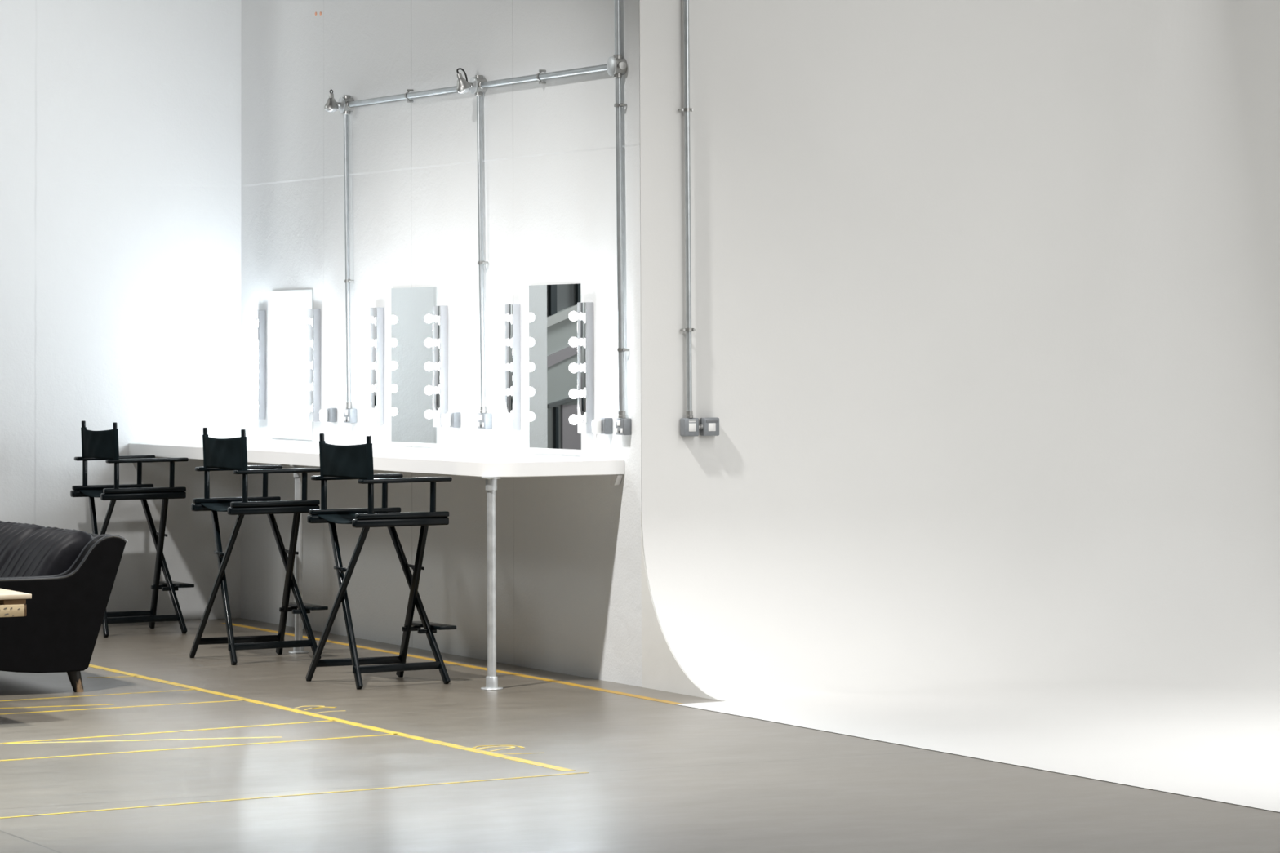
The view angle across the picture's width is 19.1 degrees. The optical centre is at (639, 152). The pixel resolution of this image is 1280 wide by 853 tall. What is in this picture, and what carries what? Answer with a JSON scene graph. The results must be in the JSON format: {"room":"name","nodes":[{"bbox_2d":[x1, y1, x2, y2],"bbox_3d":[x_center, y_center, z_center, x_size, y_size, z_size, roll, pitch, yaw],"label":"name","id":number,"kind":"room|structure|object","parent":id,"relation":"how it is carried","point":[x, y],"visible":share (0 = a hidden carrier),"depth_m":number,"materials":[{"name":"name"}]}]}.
{"room":"studio","nodes":[
{"label":"studio","id":0,"kind":"room"},
{"bbox_2d":[0,0,241,620],"bbox_3d":[-3.241,-0.333,21.713,1.972,6.000,0.250,1,-3,-27],"label":"wall","id":1,"kind":"structure","parent":0,"point":[120,120],"depth_m":21.67,"materials":[{"name":"white paint"}]},
{"bbox_2d":[240,0,641,687],"bbox_3d":[-1.079,-0.428,19.992,0.300,6.000,5.292,1,-3,-27],"label":"wall","id":2,"kind":"structure","parent":0,"point":[569,567],"depth_m":19.30,"materials":[{"name":"white paint"}]},
{"bbox_2d":[244,310,265,419],"bbox_3d":[-2.193,1.205,21.648,0.108,0.618,0.087,1,-3,-27],"label":"vanity light","id":3,"kind":"object","parent":2,"relation":"attached to","point":[258,321],"visible":1,"depth_m":21.63,"materials":[{"name":"silver metal"}]},
{"bbox_2d":[271,289,312,439],"bbox_3d":[-1.941,1.183,21.271,0.006,0.829,0.599,1,-3,-27],"label":"wall mirror","id":4,"kind":"object","parent":2,"relation":"attached to","point":[288,307],"visible":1,"depth_m":21.30,"materials":[{"name":"grey mirror"}]},
{"bbox_2d":[298,308,319,422],"bbox_3d":[-1.821,1.167,20.924,0.108,0.618,0.087,1,-3,-27],"label":"vanity light","id":5,"kind":"object","parent":2,"relation":"attached to","point":[313,320],"visible":1,"depth_m":20.91,"materials":[{"name":"white"}]},
{"bbox_2d":[324,407,336,422],"bbox_3d":[-1.683,1.426,20.717,0.042,0.077,0.086,1,-3,-27],"label":"electrical outlet","id":6,"kind":"object","parent":2,"relation":"attached to","point":[331,411],"visible":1,"depth_m":20.68,"materials":[{"name":"grey metal"}]},
{"bbox_2d":[337,94,354,114],"bbox_3d":[-1.587,-0.258,20.570,0.068,0.104,0.104,1,-3,-27],"label":"junction box","id":7,"kind":"object","parent":2,"relation":"attached to","point":[344,108],"visible":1,"depth_m":20.55,"materials":[{"name":"metal"}]},
{"bbox_2d":[324,88,340,112],"bbox_3d":[-1.657,-0.279,20.535,0.089,0.125,0.076,1,-3,-27],"label":"spot lamp","id":8,"kind":"object","parent":7,"relation":"attached to","point":[331,105],"visible":1,"depth_m":20.51,"materials":[{"name":"metal"}]},
{"bbox_2d":[343,114,354,408],"bbox_3d":[-1.572,0.582,20.525,0.042,1.590,0.072,1,-3,-27],"label":"conduit pipe","id":9,"kind":"object","parent":2,"relation":"attached to","point":[348,404],"visible":1,"depth_m":20.52,"materials":[{"name":"metal"}]},
{"bbox_2d":[343,408,356,422],"bbox_3d":[-1.558,1.414,20.468,0.047,0.077,0.090,1,-3,-27],"label":"box","id":10,"kind":"object","parent":2,"relation":"attached to","point":[349,414],"visible":1,"depth_m":20.44,"materials":[{"name":"grey metal"}]},
{"bbox_2d":[361,306,383,424],"bbox_3d":[-1.421,1.127,20.146,0.108,0.618,0.087,1,-3,-27],"label":"vanity light","id":11,"kind":"object","parent":2,"relation":"attached to","point":[375,319],"visible":1,"depth_m":20.12,"materials":[{"name":"white"}]},
{"bbox_2d":[348,85,456,106],"bbox_3d":[-1.188,-0.297,19.814,0.046,0.070,1.600,1,-3,-27],"label":"conduit pipe","id":12,"kind":"object","parent":2,"relation":"attached to","point":[406,95],"visible":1,"depth_m":19.84,"materials":[{"name":"metal"}]},
{"bbox_2d":[391,286,437,447],"bbox_3d":[-1.172,1.111,19.776,0.006,0.821,0.581,1,-3,-27],"label":"wall mirror","id":13,"kind":"object","parent":2,"relation":"attached to","point":[410,306],"visible":1,"depth_m":19.80,"materials":[{"name":"grey mirror"}]},
{"bbox_2d":[424,305,447,426],"bbox_3d":[-1.047,1.090,19.420,0.108,0.618,0.087,1,-3,-27],"label":"vanity light","id":14,"kind":"object","parent":2,"relation":"attached to","point":[439,317],"visible":1,"depth_m":19.40,"materials":[{"name":"white metal"}]},
{"bbox_2d":[446,412,460,427],"bbox_3d":[-0.945,1.353,19.282,0.042,0.077,0.088,1,-3,-27],"label":"box","id":15,"kind":"object","parent":2,"relation":"attached to","point":[455,416],"visible":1,"depth_m":19.25,"materials":[{"name":"grey metal"}]},
{"bbox_2d":[469,75,487,96],"bbox_3d":[-0.810,-0.336,19.059,0.068,0.104,0.104,1,-3,-27],"label":"junction box","id":16,"kind":"object","parent":2,"relation":"attached to","point":[476,88],"visible":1,"depth_m":19.04,"materials":[{"name":"metal"}]},
{"bbox_2d":[456,67,472,93],"bbox_3d":[-0.877,-0.358,19.024,0.084,0.130,0.077,1,-3,-27],"label":"spot lamp","id":17,"kind":"object","parent":16,"relation":"attached to","point":[463,86],"visible":1,"depth_m":19.00,"materials":[{"name":"metal"}]},
{"bbox_2d":[476,95,488,413],"bbox_3d":[-0.788,0.503,19.001,0.042,1.590,0.072,1,-3,-27],"label":"conduit pipe","id":18,"kind":"object","parent":2,"relation":"attached to","point":[481,262],"visible":1,"depth_m":18.99,"materials":[{"name":"metal"}]},
{"bbox_2d":[477,413,492,429],"bbox_3d":[-0.774,1.335,18.945,0.047,0.077,0.090,1,-3,-27],"label":"box","id":19,"kind":"object","parent":2,"relation":"attached to","point":[484,420],"visible":1,"depth_m":18.91,"materials":[{"name":"grey metal"}]},
{"bbox_2d":[496,303,519,430],"bbox_3d":[-0.652,1.050,18.653,0.108,0.618,0.087,1,-3,-27],"label":"vanity light","id":20,"kind":"object","parent":2,"relation":"attached to","point":[511,317],"visible":1,"depth_m":18.63,"materials":[{"name":"white metal"}]},
{"bbox_2d":[480,63,607,87],"bbox_3d":[-0.453,-0.369,18.384,0.046,0.070,1.440,1,-3,-27],"label":"conduit pipe","id":21,"kind":"object","parent":2,"relation":"attached to","point":[539,76],"visible":1,"depth_m":18.39,"materials":[{"name":"metal"}]},
{"bbox_2d":[528,283,582,455],"bbox_3d":[-0.407,1.039,18.289,0.006,0.811,0.571,1,-3,-27],"label":"wall mirror","id":22,"kind":"object","parent":2,"relation":"attached to","point":[551,406],"visible":1,"depth_m":18.30,"materials":[{"name":"grey mirror"}]},
{"bbox_2d":[568,302,593,433],"bbox_3d":[-0.284,1.014,17.938,0.108,0.618,0.087,1,-3,-27],"label":"vanity light","id":23,"kind":"object","parent":2,"relation":"attached to","point":[584,316],"visible":1,"depth_m":17.92,"materials":[{"name":"white"}]},
{"bbox_2d":[596,417,612,434],"bbox_3d":[-0.165,1.274,17.767,0.042,0.077,0.088,1,-3,-27],"label":"box","id":24,"kind":"object","parent":2,"relation":"attached to","point":[606,423],"visible":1,"depth_m":17.73,"materials":[{"name":"grey metal"}]},
{"bbox_2d":[606,54,626,78],"bbox_3d":[-0.108,-0.401,17.696,0.068,0.108,0.108,1,-3,-27],"label":"junction box","id":25,"kind":"object","parent":2,"relation":"attached to","point":[616,65],"visible":1,"depth_m":17.67,"materials":[{"name":"metal"}]},
{"bbox_2d":[614,0,621,54],"bbox_3d":[-0.110,-1.995,17.783,0.046,3.095,0.069,1,-3,-27],"label":"conduit pipe","id":26,"kind":"object","parent":2,"relation":"attached to","point":[617,2],"visible":1,"depth_m":17.69,"materials":[{"name":"metal"}]},
{"bbox_2d":[613,77,629,417],"bbox_3d":[-0.090,0.441,17.645,0.046,1.574,0.086,1,-3,-27],"label":"conduit pipe","id":27,"kind":"object","parent":2,"relation":"attached to","point":[620,349],"visible":1,"depth_m":17.63,"materials":[{"name":"metal"}]},
{"bbox_2d":[615,417,631,435],"bbox_3d":[-0.079,1.266,17.594,0.047,0.077,0.086,1,-3,-27],"label":"box","id":28,"kind":"object","parent":2,"relation":"attached to","point":[623,425],"visible":1,"depth_m":17.56,"materials":[{"name":"grey metal"}]},
{"bbox_2d":[617,419,620,426],"bbox_3d":[-0.098,1.247,17.586,0.006,0.027,0.028,1,-3,-27],"label":"switch","id":29,"kind":"object","parent":28,"relation":"attached to","point":[618,420],"depth_m":17.58,"materials":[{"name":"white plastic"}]},
{"bbox_2d":[640,511,723,701],"bbox_3d":[0.198,2.027,17.096,0.023,0.800,0.800,1,-3,-27],"label":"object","id":30,"kind":"structure","parent":2,"relation":"attached to","point":[660,669],"depth_m":17.31,"materials":[{"name":"white paint"}]},
{"bbox_2d":[0,617,1279,852],"bbox_3d":[-1.944,2.416,14.636,18.000,0.200,32.000,1,-3,-27],"label":"floor","id":31,"kind":"structure","parent":0,"point":[661,777],"depth_m":13.84,"materials":[{"name":"concrete"}]},
{"bbox_2d":[0,588,31,617],"bbox_3d":[-3.136,2.116,16.063,0.800,0.550,1.194,1,-3,-27],"label":"table","id":32,"kind":"object","parent":31,"relation":"on","point":[12,603],"visible":1,"depth_m":15.70,"materials":[{"name":"brown wood"}]},
{"bbox_2d":[0,704,114,708],"bbox_3d":[-2.895,2.412,16.511,1.236,0.001,0.022,1,-3,-18],"label":"floor marking","id":33,"kind":"object","parent":31,"relation":"on","point":[91,704],"depth_m":16.62,"materials":[{"name":"yellow paint"}]},
{"bbox_2d":[0,520,127,692],"bbox_3d":[-3.203,2.128,18.067,0.911,0.729,2.021,1,-3,-27],"label":"leather sofa","id":34,"kind":"object","parent":31,"relation":"on","point":[69,575],"visible":0.94,"depth_m":17.29,"materials":[{"name":"black leather"}]},
{"bbox_2d":[0,521,44,569],"bbox_3d":[-3.064,1.950,18.148,0.404,0.366,0.594,1,-3,-27],"label":"cushion","id":35,"kind":"object","parent":34,"relation":"on","point":[11,534],"depth_m":17.99,"materials":[{"name":"black leather"}]},
{"bbox_2d":[0,526,93,577],"bbox_3d":[-2.787,1.923,17.609,0.404,0.365,0.594,1,-3,-27],"label":"cushion","id":36,"kind":"object","parent":34,"relation":"on","point":[46,552],"depth_m":17.46,"materials":[{"name":"black leather"}]},
{"bbox_2d":[0,688,195,701],"bbox_3d":[-2.825,2.430,16.890,1.900,0.001,0.022,2,-3,-33],"label":"floor marking","id":37,"kind":"object","parent":31,"relation":"on","point":[192,689],"depth_m":17.15,"materials":[{"name":"yellow paint"}]},
{"bbox_2d":[88,675,134,677],"bbox_3d":[-2.503,2.487,18.077,0.240,0.001,0.022,0,-3,-10],"label":"floor marking","id":38,"kind":"object","parent":31,"relation":"on","point":[129,676],"depth_m":18.07,"materials":[{"name":"yellow paint"}]},
{"bbox_2d":[0,699,245,715],"bbox_3d":[-2.818,2.398,16.231,2.506,0.001,0.028,1,-3,-31],"label":"floor marking","id":39,"kind":"object","parent":31,"relation":"on","point":[241,700],"depth_m":16.57,"materials":[{"name":"yellow paint"}]},
{"bbox_2d":[70,420,194,637],"bbox_3d":[-2.772,2.051,20.875,0.571,1.157,0.576,1,-3,-27],"label":"chair","id":40,"kind":"object","parent":31,"relation":"on","point":[103,445],"visible":0.91,"depth_m":20.78,"materials":[{"name":"black wood"}]},
{"bbox_2d":[3,736,281,744],"bbox_3d":[-1.979,2.343,15.190,1.104,0.001,0.022,0,-3,-11],"label":"floor marking","id":41,"kind":"object","parent":31,"relation":"on","point":[278,736],"depth_m":15.20,"materials":[{"name":"yellow paint"}]},
{"bbox_2d":[0,720,333,744],"bbox_3d":[-2.459,2.343,15.140,2.863,0.001,0.030,2,-3,-34],"label":"floor marking","id":42,"kind":"object","parent":31,"relation":"on","point":[330,720],"depth_m":15.50,"materials":[{"name":"yellow paint"}]},
{"bbox_2d":[0,733,399,761],"bbox_3d":[-2.234,2.315,14.593,2.971,0.001,0.028,2,-3,-32],"label":"floor marking","id":43,"kind":"object","parent":31,"relation":"on","point":[389,734],"depth_m":14.89,"materials":[{"name":"yellow paint"}]},
{"bbox_2d":[189,427,328,665],"bbox_3d":[-1.895,1.959,19.080,0.571,1.157,0.576,1,-3,-27],"label":"chair","id":44,"kind":"object","parent":31,"relation":"on","point":[219,454],"visible":0.96,"depth_m":18.99,"materials":[{"name":"black wood"}]},
{"bbox_2d":[0,772,588,818],"bbox_3d":[-1.809,2.231,12.936,3.861,0.001,0.022,2,-3,-33],"label":"floor marking","id":45,"kind":"object","parent":31,"relation":"on","point":[580,772],"depth_m":13.30,"materials":[{"name":"yellow paint"}]},
{"bbox_2d":[293,706,324,710],"bbox_3d":[-1.442,2.406,16.516,0.100,0.002,0.177,-2,-3,27],"label":"floor marking","id":46,"kind":"object","parent":31,"relation":"on","point":[300,706],"depth_m":16.52,"materials":[{"name":"yellow paint"}]},
{"bbox_2d":[314,706,337,708],"bbox_3d":[-1.370,2.405,16.511,0.119,0.002,0.055,1,-3,-27],"label":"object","id":47,"kind":"structure","parent":31,"relation":"on","point":[318,707],"depth_m":16.52,"materials":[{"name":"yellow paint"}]},
{"bbox_2d":[316,710,345,713],"bbox_3d":[-1.327,2.396,16.327,0.152,0.002,0.032,2,-4,-42],"label":"floor marking","id":48,"kind":"object","parent":31,"relation":"on","point":[343,710],"depth_m":16.34,"materials":[{"name":"yellow paint"}]},
{"bbox_2d":[88,664,574,771],"bbox_3d":[-2.041,2.455,17.455,0.063,0.001,7.700,1,-3,-27],"label":"floor marking","id":49,"kind":"object","parent":31,"relation":"on","point":[550,766],"depth_m":15.88,"materials":[{"name":"yellow paint"}]},
{"bbox_2d":[128,437,624,690],"bbox_3d":[-1.490,2.040,19.604,0.691,1.036,4.873,1,-3,-27],"label":"table","id":50,"kind":"object","parent":31,"relation":"on","point":[492,466],"depth_m":18.15,"materials":[{"name":"white laminate"}]},
{"bbox_2d":[319,409,329,439],"bbox_3d":[-1.712,1.478,20.704,0.049,0.162,0.054,1,-3,-27],"label":"plug","id":51,"kind":"object","parent":50,"relation":"on","point":[323,414],"visible":1,"depth_m":20.68,"materials":[{"name":"white plastic"}]},
{"bbox_2d":[128,437,624,477],"bbox_3d":[-1.488,1.568,19.630,0.680,0.091,4.873,1,-3,-27],"label":"countertop","id":52,"kind":"structure","parent":50,"relation":"on","point":[260,451],"depth_m":18.35,"materials":[{"name":"white laminate"}]},
{"bbox_2d":[441,413,452,446],"bbox_3d":[-0.973,1.404,19.268,0.049,0.162,0.054,1,-3,-27],"label":"plug","id":53,"kind":"object","parent":50,"relation":"on","point":[446,418],"visible":1,"depth_m":19.25,"materials":[{"name":"white plastic"}]},
{"bbox_2d":[591,419,604,454],"bbox_3d":[-0.194,1.326,17.754,0.049,0.162,0.054,1,-3,-27],"label":"plug","id":54,"kind":"object","parent":50,"relation":"on","point":[596,424],"visible":1,"depth_m":17.73,"materials":[{"name":"white plastic"}]},
{"bbox_2d":[305,433,456,689],"bbox_3d":[-1.190,1.890,17.750,0.571,1.157,0.576,1,-3,-29],"label":"chair","id":55,"kind":"object","parent":31,"relation":"on","point":[337,462],"visible":1,"depth_m":17.66,"materials":[{"name":"black wood"}]},
{"bbox_2d":[221,622,683,704],"bbox_3d":[-1.082,2.529,19.053,0.070,0.001,5.530,1,-3,-27],"label":"floor marking","id":56,"kind":"object","parent":31,"relation":"on","point":[234,624],"depth_m":18.28,"materials":[{"name":"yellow paint"}]},
{"bbox_2d":[476,746,515,751],"bbox_3d":[-0.565,2.319,14.826,0.104,0.002,0.182,-2,-3,33],"label":"floor marking","id":57,"kind":"object","parent":31,"relation":"on","point":[511,747],"depth_m":14.84,"materials":[{"name":"yellow paint"}]},
{"bbox_2d":[472,745,524,748],"bbox_3d":[-0.551,2.322,14.888,0.204,0.002,0.104,0,-3,-1],"label":"floor marking","id":58,"kind":"object","parent":31,"relation":"on","point":[475,747],"depth_m":14.92,"materials":[{"name":"yellow paint"}]},
{"bbox_2d":[492,752,544,754],"bbox_3d":[-0.473,2.309,14.647,0.209,0.002,0.051,0,-3,4],"label":"floor marking","id":59,"kind":"object","parent":31,"relation":"on","point":[492,753],"depth_m":14.63,"materials":[{"name":"yellow paint"}]},
{"bbox_2d":[640,0,1279,812],"bbox_3d":[3.237,-0.722,14.414,3.405,5.998,8.582,1,-3,-27],"label":"wall","id":60,"kind":"structure","parent":0,"point":[985,294],"depth_m":18.13,"materials":[{"name":"white paint"}]},
{"bbox_2d":[678,0,695,417],"bbox_3d":[0.212,-1.161,17.681,0.070,4.774,0.042,1,-3,-27],"label":"conduit pipe","id":61,"kind":"object","parent":60,"relation":"attached to","point":[689,412],"visible":1,"depth_m":17.60,"materials":[{"name":"metal"}]},
{"bbox_2d":[680,417,698,436],"bbox_3d":[0.229,1.265,17.566,0.080,0.084,0.049,1,-3,-27],"label":"wall switch","id":62,"kind":"object","parent":60,"relation":"attached to","point":[688,426],"visible":1,"depth_m":17.54,"materials":[{"name":"white plastic"}]},
{"bbox_2d":[698,417,719,435],"bbox_3d":[0.309,1.267,17.607,0.115,0.084,0.049,1,-3,-27],"label":"wall switch","id":63,"kind":"object","parent":60,"relation":"attached to","point":[708,426],"visible":1,"depth_m":17.59,"materials":[{"name":"grey metal"}]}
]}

